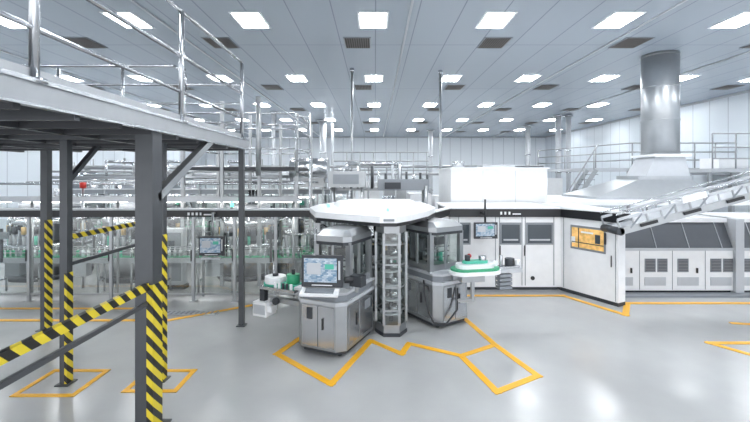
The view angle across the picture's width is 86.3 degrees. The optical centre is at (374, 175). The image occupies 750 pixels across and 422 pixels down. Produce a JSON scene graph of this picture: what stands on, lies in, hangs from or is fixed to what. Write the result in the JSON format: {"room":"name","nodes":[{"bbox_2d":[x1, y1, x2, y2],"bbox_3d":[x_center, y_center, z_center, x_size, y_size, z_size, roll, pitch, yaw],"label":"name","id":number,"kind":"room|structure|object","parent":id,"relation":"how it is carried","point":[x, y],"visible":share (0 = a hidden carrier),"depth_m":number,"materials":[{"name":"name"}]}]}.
{"room":"processing plant","nodes":[
{"label":"processing plant","id":0,"kind":"room"},
{"bbox_2d":[0,151,207,231],"bbox_3d":[-18.050,-0.700,20.000,0.100,7.000,46.000,0,0,0],"label":"wall","id":1,"kind":"structure","parent":0,"point":[15,167],"depth_m":20.96,"materials":[{"name":"white paint"}]},
{"bbox_2d":[0,181,39,184],"label":"lights","id":2,"kind":"object","parent":1,"relation":"attached to","point":[28,182],"depth_m":10.32,"materials":[{"name":"metal"}]},
{"bbox_2d":[0,225,749,421],"bbox_3d":[0.150,2.845,20.000,36.300,0.110,46.000,0,0,0],"label":"floor","id":3,"kind":"structure","parent":0,"point":[654,363],"depth_m":5.94,"materials":[{"name":"grey concrete"}]},
{"bbox_2d":[3,188,95,282],"bbox_3d":[-9.300,1.575,11.500,2.090,2.450,2.090,0,0,0],"label":"machine","id":4,"kind":"object","parent":3,"relation":"on","point":[22,240],"visible":0.44,"depth_m":10.83,"materials":[{"name":"metal"}]},
{"bbox_2d":[80,182,85,287],"bbox_3d":[-7.300,1.480,10.000,0.140,2.640,0.140,0,0,0],"label":"beacon","id":5,"kind":"object","parent":3,"relation":"on","point":[82,184],"visible":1,"depth_m":9.97,"materials":[{"name":"silver metal"}]},
{"bbox_2d":[73,173,109,231],"bbox_3d":[-12.500,1.175,17.400,1.600,3.250,1.600,0,0,0],"label":"tank","id":6,"kind":"object","parent":3,"relation":"on","point":[88,204],"visible":0.02,"depth_m":16.92,"materials":[{"name":"metal"}]},
{"bbox_2d":[115,173,134,236],"bbox_3d":[-10.600,1.275,17.600,1.400,3.050,1.400,0,0,0],"label":"tank","id":7,"kind":"object","parent":3,"relation":"on","point":[116,186],"visible":0.05,"depth_m":16.95,"materials":[{"name":"metal"}]},
{"bbox_2d":[0,0,250,421],"bbox_3d":[-6.415,0.358,4.415,8.171,4.885,6.430,0,0,0],"label":"platform","id":8,"kind":"object","parent":3,"relation":"on","point":[43,112],"visible":1,"depth_m":4.40,"materials":[{"name":"silver metal"}]},
{"bbox_2d":[98,202,180,283],"bbox_3d":[-6.600,1.575,11.450,2.200,2.450,2.200,0,0,0],"label":"machine","id":9,"kind":"object","parent":3,"relation":"on","point":[124,268],"visible":0.24,"depth_m":10.62,"materials":[{"name":"metal"}]},
{"bbox_2d":[52,181,58,187],"label":"lights","id":10,"kind":"object","parent":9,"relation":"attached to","point":[53,182],"depth_m":12.61,"materials":[{"name":"metal"}]},
{"bbox_2d":[73,181,134,195],"label":"lights","id":11,"kind":"object","parent":9,"relation":"attached to","point":[104,183],"depth_m":10.34,"materials":[{"name":"metal"}]},
{"bbox_2d":[176,181,237,184],"label":"lights","id":12,"kind":"object","parent":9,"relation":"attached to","point":[186,182],"depth_m":10.32,"materials":[{"name":"metal"}]},
{"bbox_2d":[245,181,317,195],"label":"pipe","id":13,"kind":"object","parent":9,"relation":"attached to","point":[246,182],"depth_m":11.49,"materials":[{"name":"metal"}]},
{"bbox_2d":[298,196,314,201],"label":"lights","id":14,"kind":"object","parent":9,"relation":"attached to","point":[299,196],"depth_m":12.60,"materials":[{"name":"metal"}]},
{"bbox_2d":[0,196,298,295],"bbox_3d":[-6.400,1.640,9.335,9.200,2.320,0.210,0,0,0],"label":"cable tray","id":15,"kind":"object","parent":3,"relation":"on","point":[31,199],"visible":0.73,"depth_m":9.23,"materials":[{"name":"silver metal"}]},
{"bbox_2d":[0,217,309,292],"bbox_3d":[-5.800,1.890,9.635,8.400,1.820,0.330,0,0,0],"label":"machinery","id":16,"kind":"object","parent":3,"relation":"on","point":[14,265],"visible":0.52,"depth_m":9.56,"materials":[{"name":"silver metal"}]},
{"bbox_2d":[0,208,309,301],"bbox_3d":[-5.900,1.765,8.990,9.340,2.070,0.320,0,0,0],"label":"support frame","id":17,"kind":"object","parent":3,"relation":"on","point":[29,213],"visible":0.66,"depth_m":8.92,"materials":[{"name":"silver metal"}]},
{"bbox_2d":[199,212,224,259],"bbox_3d":[-3.550,1.300,8.740,0.550,1.000,0.240,0,0,0],"label":"control panel","id":18,"kind":"object","parent":17,"relation":"attached to","point":[212,245],"visible":1,"depth_m":8.66,"materials":[{"name":"grey plastic"}]},
{"bbox_2d":[52,159,288,225],"bbox_3d":[-7.100,1.100,14.220,7.800,3.400,2.140,0,0,0],"label":"overhead process pipework","id":19,"kind":"object","parent":3,"relation":"on","point":[106,168],"visible":0.52,"depth_m":13.66,"materials":[{"name":"silver metal"}]},
{"bbox_2d":[167,228,188,288],"bbox_3d":[-5.000,2.050,9.990,0.600,1.500,0.260,0,0,0],"label":"cabinet","id":20,"kind":"object","parent":3,"relation":"on","point":[175,236],"visible":0.6,"depth_m":9.88,"materials":[{"name":"metal"}]},
{"bbox_2d":[168,179,195,238],"bbox_3d":[-8.600,1.225,17.500,1.400,3.150,1.400,0,0,0],"label":"tank","id":21,"kind":"object","parent":3,"relation":"on","point":[187,204],"visible":0.04,"depth_m":17.11,"materials":[{"name":"metal"}]},
{"bbox_2d":[167,311,218,314],"bbox_3d":[-3.900,2.795,8.175,1.400,0.011,0.250,0,0,0],"label":"floor drain grate","id":22,"kind":"object","parent":3,"relation":"on","point":[168,312],"visible":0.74,"depth_m":8.17,"materials":[{"name":"grey metal"}]},
{"bbox_2d":[78,202,313,247],"bbox_3d":[-6.500,1.765,13.485,9.000,2.070,0.330,0,0,0],"label":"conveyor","id":23,"kind":"object","parent":3,"relation":"on","point":[198,228],"visible":0.2,"depth_m":13.36,"materials":[{"name":"silver metal"}]},
{"bbox_2d":[52,189,348,248],"bbox_3d":[-6.500,1.635,14.640,11.140,2.330,0.320,0,0,0],"label":"conveyor","id":24,"kind":"object","parent":3,"relation":"on","point":[76,192],"visible":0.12,"depth_m":14.51,"materials":[{"name":"silver metal"}]},
{"bbox_2d":[78,217,326,255],"bbox_3d":[-5.750,1.874,12.900,8.700,1.853,0.200,0,0,0],"label":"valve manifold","id":25,"kind":"object","parent":3,"relation":"on","point":[188,225],"visible":0.16,"depth_m":12.88,"materials":[{"name":"silver metal"}]},
{"bbox_2d":[114,180,312,231],"bbox_3d":[-9.000,1.485,19.040,12.140,2.630,0.320,0,0,0],"label":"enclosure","id":26,"kind":"object","parent":3,"relation":"on","point":[282,180],"visible":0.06,"depth_m":18.98,"materials":[{"name":"silver metal"}]},
{"bbox_2d":[119,194,312,245],"bbox_3d":[-6.480,1.715,15.985,8.040,2.170,0.330,0,0,0],"label":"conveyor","id":27,"kind":"object","parent":3,"relation":"on","point":[302,202],"visible":0.12,"depth_m":15.85,"materials":[{"name":"silver metal"}]},
{"bbox_2d":[181,96,311,285],"bbox_3d":[-3.283,0.400,11.290,3.315,4.800,2.500,0,0,0],"label":"gantry","id":28,"kind":"object","parent":3,"relation":"on","point":[219,168],"visible":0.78,"depth_m":10.18,"materials":[{"name":"silver metal"}]},
{"bbox_2d":[217,190,279,281],"bbox_3d":[-3.600,1.600,11.400,1.760,2.400,1.760,0,0,0],"label":"machine","id":29,"kind":"object","parent":3,"relation":"on","point":[250,222],"visible":0.44,"depth_m":10.85,"materials":[{"name":"metal"}]},
{"bbox_2d":[270,111,276,188],"bbox_3d":[-6.600,-0.700,26.000,0.432,7.000,0.432,0,0,0],"label":"pipe","id":30,"kind":"object","parent":3,"relation":"on","point":[273,115],"visible":0.25,"depth_m":25.89,"materials":[{"name":"metal"}]},
{"bbox_2d":[283,218,313,272],"bbox_3d":[-1.950,1.950,10.450,1.000,1.700,1.000,0,0,0],"label":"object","id":31,"kind":"object","parent":3,"relation":"on","point":[302,231],"visible":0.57,"depth_m":10.33,"materials":[{"name":"silver metal"}]},
{"bbox_2d":[289,158,329,248],"bbox_3d":[-2.375,1.075,14.600,1.350,3.450,0.900,0,0,0],"label":"vessel","id":32,"kind":"object","parent":3,"relation":"on","point":[320,166],"visible":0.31,"depth_m":14.20,"materials":[{"name":"metal"}]},
{"bbox_2d":[252,224,374,355],"bbox_3d":[-1.114,1.835,6.900,1.880,1.930,1.242,0,0,24],"label":"station","id":33,"kind":"object","parent":3,"relation":"on","point":[333,326],"depth_m":6.42,"materials":[{"name":"grey metal"}]},
{"bbox_2d":[299,254,365,297],"bbox_3d":[-0.612,1.470,5.919,0.954,0.620,0.496,0,0,0],"label":"console","id":34,"kind":"object","parent":33,"relation":"on","point":[322,275],"visible":1,"depth_m":5.83,"materials":[{"name":"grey plastic"}]},
{"bbox_2d":[317,119,328,188],"bbox_3d":[-3.900,-0.700,30.000,0.936,7.000,0.936,0,0,0],"label":"pipe","id":35,"kind":"object","parent":3,"relation":"on","point":[322,122],"visible":0.37,"depth_m":29.76,"materials":[{"name":"metal"}]},
{"bbox_2d":[330,120,334,170],"bbox_3d":[-3.200,-0.700,30.200,0.360,7.000,0.360,0,0,0],"label":"pipe","id":36,"kind":"object","parent":3,"relation":"on","point":[331,121],"visible":0.45,"depth_m":30.14,"materials":[{"name":"metal"}]},
{"bbox_2d":[328,168,350,225],"bbox_3d":[-1.600,1.225,18.200,1.100,3.150,1.100,0,0,0],"label":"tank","id":37,"kind":"object","parent":3,"relation":"on","point":[338,196],"visible":0.05,"depth_m":17.74,"materials":[{"name":"metal"}]},
{"bbox_2d":[350,68,353,224],"bbox_3d":[-0.900,-0.700,15.600,0.162,7.000,0.162,0,0,0],"label":"pipe","id":38,"kind":"object","parent":3,"relation":"on","point":[351,69],"visible":0.55,"depth_m":15.56,"materials":[{"name":"silver metal"}]},
{"bbox_2d":[113,158,599,227],"bbox_3d":[-1.075,0.925,22.784,25.850,3.750,3.431,0,0,0],"label":"far production line","id":39,"kind":"object","parent":3,"relation":"on","point":[554,185],"visible":0.13,"depth_m":21.95,"materials":[{"name":"white paint"}]},
{"bbox_2d":[328,152,431,246],"bbox_3d":[0.200,0.990,12.965,3.400,3.620,1.170,0,0,0],"label":"machine","id":40,"kind":"object","parent":3,"relation":"on","point":[346,177],"visible":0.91,"depth_m":12.50,"materials":[{"name":"silver metal"}]},
{"bbox_2d":[310,199,450,254],"bbox_3d":[0.197,1.660,8.140,3.249,2.280,3.120,0,0,0],"label":"canopy","id":41,"kind":"object","parent":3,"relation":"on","point":[368,212],"visible":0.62,"depth_m":7.33,"materials":[{"name":"white metal"}]},
{"bbox_2d":[449,255,522,302],"bbox_3d":[2.076,1.895,7.457,1.440,0.870,0.480,0,0,-12],"label":"magazine","id":42,"kind":"object","parent":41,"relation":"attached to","point":[471,271],"visible":1,"depth_m":7.36,"materials":[{"name":"white paint"}]},
{"bbox_2d":[353,196,408,310],"bbox_3d":[0.200,1.625,9.000,1.540,2.350,1.540,0,0,0],"label":"machine","id":43,"kind":"object","parent":3,"relation":"on","point":[379,235],"visible":0.09,"depth_m":8.42,"materials":[{"name":"metal"}]},
{"bbox_2d":[375,225,406,336],"bbox_3d":[0.290,1.825,7.200,0.584,1.950,0.512,0,0,0],"label":"column","id":44,"kind":"structure","parent":3,"relation":"on","point":[392,324],"depth_m":7.08,"materials":[{"name":"metal"}]},
{"bbox_2d":[427,129,434,194],"bbox_3d":[5.000,-0.700,36.000,0.720,7.000,0.720,0,0,0],"label":"pipe","id":45,"kind":"object","parent":3,"relation":"on","point":[430,131],"visible":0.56,"depth_m":35.84,"materials":[{"name":"metal"}]},
{"bbox_2d":[401,217,466,327],"bbox_3d":[1.183,1.835,7.859,0.997,1.930,1.260,0,0,-33],"label":"station","id":46,"kind":"object","parent":3,"relation":"on","point":[433,295],"depth_m":7.58,"materials":[{"name":"grey metal"}]},
{"bbox_2d":[438,70,441,168],"bbox_3d":[2.600,-0.700,15.900,0.162,7.000,0.162,0,0,0],"label":"pipe","id":47,"kind":"object","parent":3,"relation":"on","point":[439,71],"visible":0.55,"depth_m":15.88,"materials":[{"name":"silver metal"}]},
{"bbox_2d":[437,161,549,235],"bbox_3d":[3.600,1.175,12.700,2.900,3.250,2.300,0,0,0],"label":"machine housing","id":48,"kind":"object","parent":3,"relation":"on","point":[458,182],"visible":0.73,"depth_m":11.60,"materials":[{"name":"paint"}]},
{"bbox_2d":[523,125,531,164],"bbox_3d":[12.600,-0.700,33.000,0.720,7.000,0.720,0,0,0],"label":"pipe","id":49,"kind":"object","parent":3,"relation":"on","point":[527,127],"visible":0.38,"depth_m":32.82,"materials":[{"name":"metal"}]},
{"bbox_2d":[436,202,630,306],"bbox_3d":[3.645,1.780,9.975,3.770,2.040,3.049,0,0,0],"label":"enclosure","id":50,"kind":"object","parent":3,"relation":"on","point":[561,246],"visible":0.88,"depth_m":9.76,"materials":[{"name":"white paint"}]},
{"bbox_2d":[474,199,497,238],"bbox_3d":[2.600,1.010,9.540,0.563,0.920,0.400,0,0,0],"label":"control panel","id":51,"kind":"object","parent":50,"relation":"attached to","point":[482,230],"visible":1,"depth_m":9.37,"materials":[{"name":"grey plastic"}]},
{"bbox_2d":[553,114,562,177],"bbox_3d":[12.600,-0.700,27.500,0.648,7.000,0.648,0,0,0],"label":"pipe","id":52,"kind":"object","parent":3,"relation":"on","point":[557,117],"visible":0.56,"depth_m":27.34,"materials":[{"name":"metal"}]},
{"bbox_2d":[564,114,572,191],"bbox_3d":[13.300,-0.700,27.500,0.540,7.000,0.540,0,0,0],"label":"pipe","id":53,"kind":"object","parent":3,"relation":"on","point":[568,116],"visible":0.58,"depth_m":27.37,"materials":[{"name":"metal"}]},
{"bbox_2d":[566,144,598,192],"bbox_3d":[9.568,0.620,19.400,2.106,4.267,0.850,0,0,0],"label":"stair","id":54,"kind":"structure","parent":3,"relation":"on","point":[585,172],"depth_m":18.98,"materials":[{"name":"metal"}]},
{"bbox_2d":[538,142,739,211],"bbox_3d":[14.350,0.560,22.992,7.700,4.480,6.085,0,0,0],"label":"walkway","id":55,"kind":"object","parent":3,"relation":"on","point":[632,143],"visible":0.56,"depth_m":20.20,"materials":[{"name":"silver metal"}]},
{"bbox_2d":[544,195,749,210],"bbox_3d":[8.750,1.775,13.575,7.700,2.050,4.050,0,0,0],"label":"deck","id":56,"kind":"object","parent":3,"relation":"on","point":[550,198],"visible":0.08,"depth_m":11.76,"materials":[{"name":"white paint"}]},
{"bbox_2d":[562,50,708,199],"bbox_3d":[9.000,-1.725,13.900,3.900,4.950,2.400,0,0,0],"label":"range hood","id":57,"kind":"object","parent":56,"relation":"on","point":[660,168],"visible":1,"depth_m":13.38,"materials":[{"name":"white paint"}]},
{"bbox_2d":[600,171,749,235],"bbox_3d":[7.037,1.209,8.332,4.362,3.182,0.635,0,0,0],"label":"conveyor","id":58,"kind":"object","parent":3,"relation":"on","point":[695,202],"visible":0.99,"depth_m":8.06,"materials":[{"name":"silver metal"}]},
{"bbox_2d":[625,212,749,297],"bbox_3d":[8.980,1.910,10.250,7.040,1.780,2.100,0,0,0],"label":"cabinets","id":59,"kind":"object","parent":3,"relation":"on","point":[706,254],"visible":0.78,"depth_m":9.50,"materials":[{"name":"white metal"}]},
{"bbox_2d":[689,133,749,211],"bbox_3d":[15.800,0.536,16.950,4.800,4.528,2.100,0,0,0],"label":"walkway","id":60,"kind":"object","parent":3,"relation":"on","point":[709,166],"visible":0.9,"depth_m":16.18,"materials":[{"name":"silver metal"}]},
{"bbox_2d":[0,0,749,136],"bbox_3d":[0.150,-4.250,20.000,36.300,0.100,46.000,0,0,0],"label":"ceiling","id":61,"kind":"structure","parent":0,"point":[305,37],"depth_m":13.94,"materials":[{"name":"white paint"}]},
{"bbox_2d":[0,12,749,130],"bbox_3d":[-0.050,-4.190,20.400,33.820,0.020,33.140,0,0,0],"label":"ceiling lights","id":62,"kind":"object","parent":61,"relation":"in","point":[247,20],"depth_m":11.11},
{"bbox_2d":[0,0,749,136],"bbox_3d":[0.050,-4.185,20.000,25.160,0.030,46.000,0,0,0],"label":"rails","id":63,"kind":"object","parent":61,"relation":"attached to","point":[412,1],"depth_m":14.57,"materials":[{"name":"grey metal"}]},
{"bbox_2d":[62,37,749,131],"bbox_3d":[-0.550,-4.185,25.200,35.240,0.030,26.200,0,0,0],"label":"air vents","id":64,"kind":"object","parent":61,"relation":"in","point":[349,42],"depth_m":12.88,"materials":[{"name":"black metal"}]},
{"bbox_2d":[208,138,544,198],"bbox_3d":[0.150,-0.700,43.050,36.300,7.000,0.100,0,0,0],"label":"wall","id":65,"kind":"structure","parent":0,"point":[473,151],"depth_m":43.00,"materials":[{"name":"white paint"}]},
{"bbox_2d":[312,137,544,137],"bbox_3d":[0.150,-4.140,42.970,36.300,0.120,0.060,0,0,0],"label":"trim","id":66,"kind":"structure","parent":65,"relation":"attached to","point":[312,137],"depth_m":42.94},
{"bbox_2d":[545,93,749,211],"bbox_3d":[18.350,-0.700,20.000,0.100,7.000,46.000,0,0,0],"label":"wall","id":67,"kind":"structure","parent":0,"point":[698,122],"depth_m":23.42,"materials":[{"name":"white paint"}]},
{"bbox_2d":[545,90,749,137],"bbox_3d":[18.270,-4.140,19.970,0.060,0.120,45.940,0,0,0],"label":"trim","id":68,"kind":"structure","parent":67,"relation":"attached to","point":[746,91],"depth_m":23.27,"materials":[{"name":"grey metal"}]}
]}

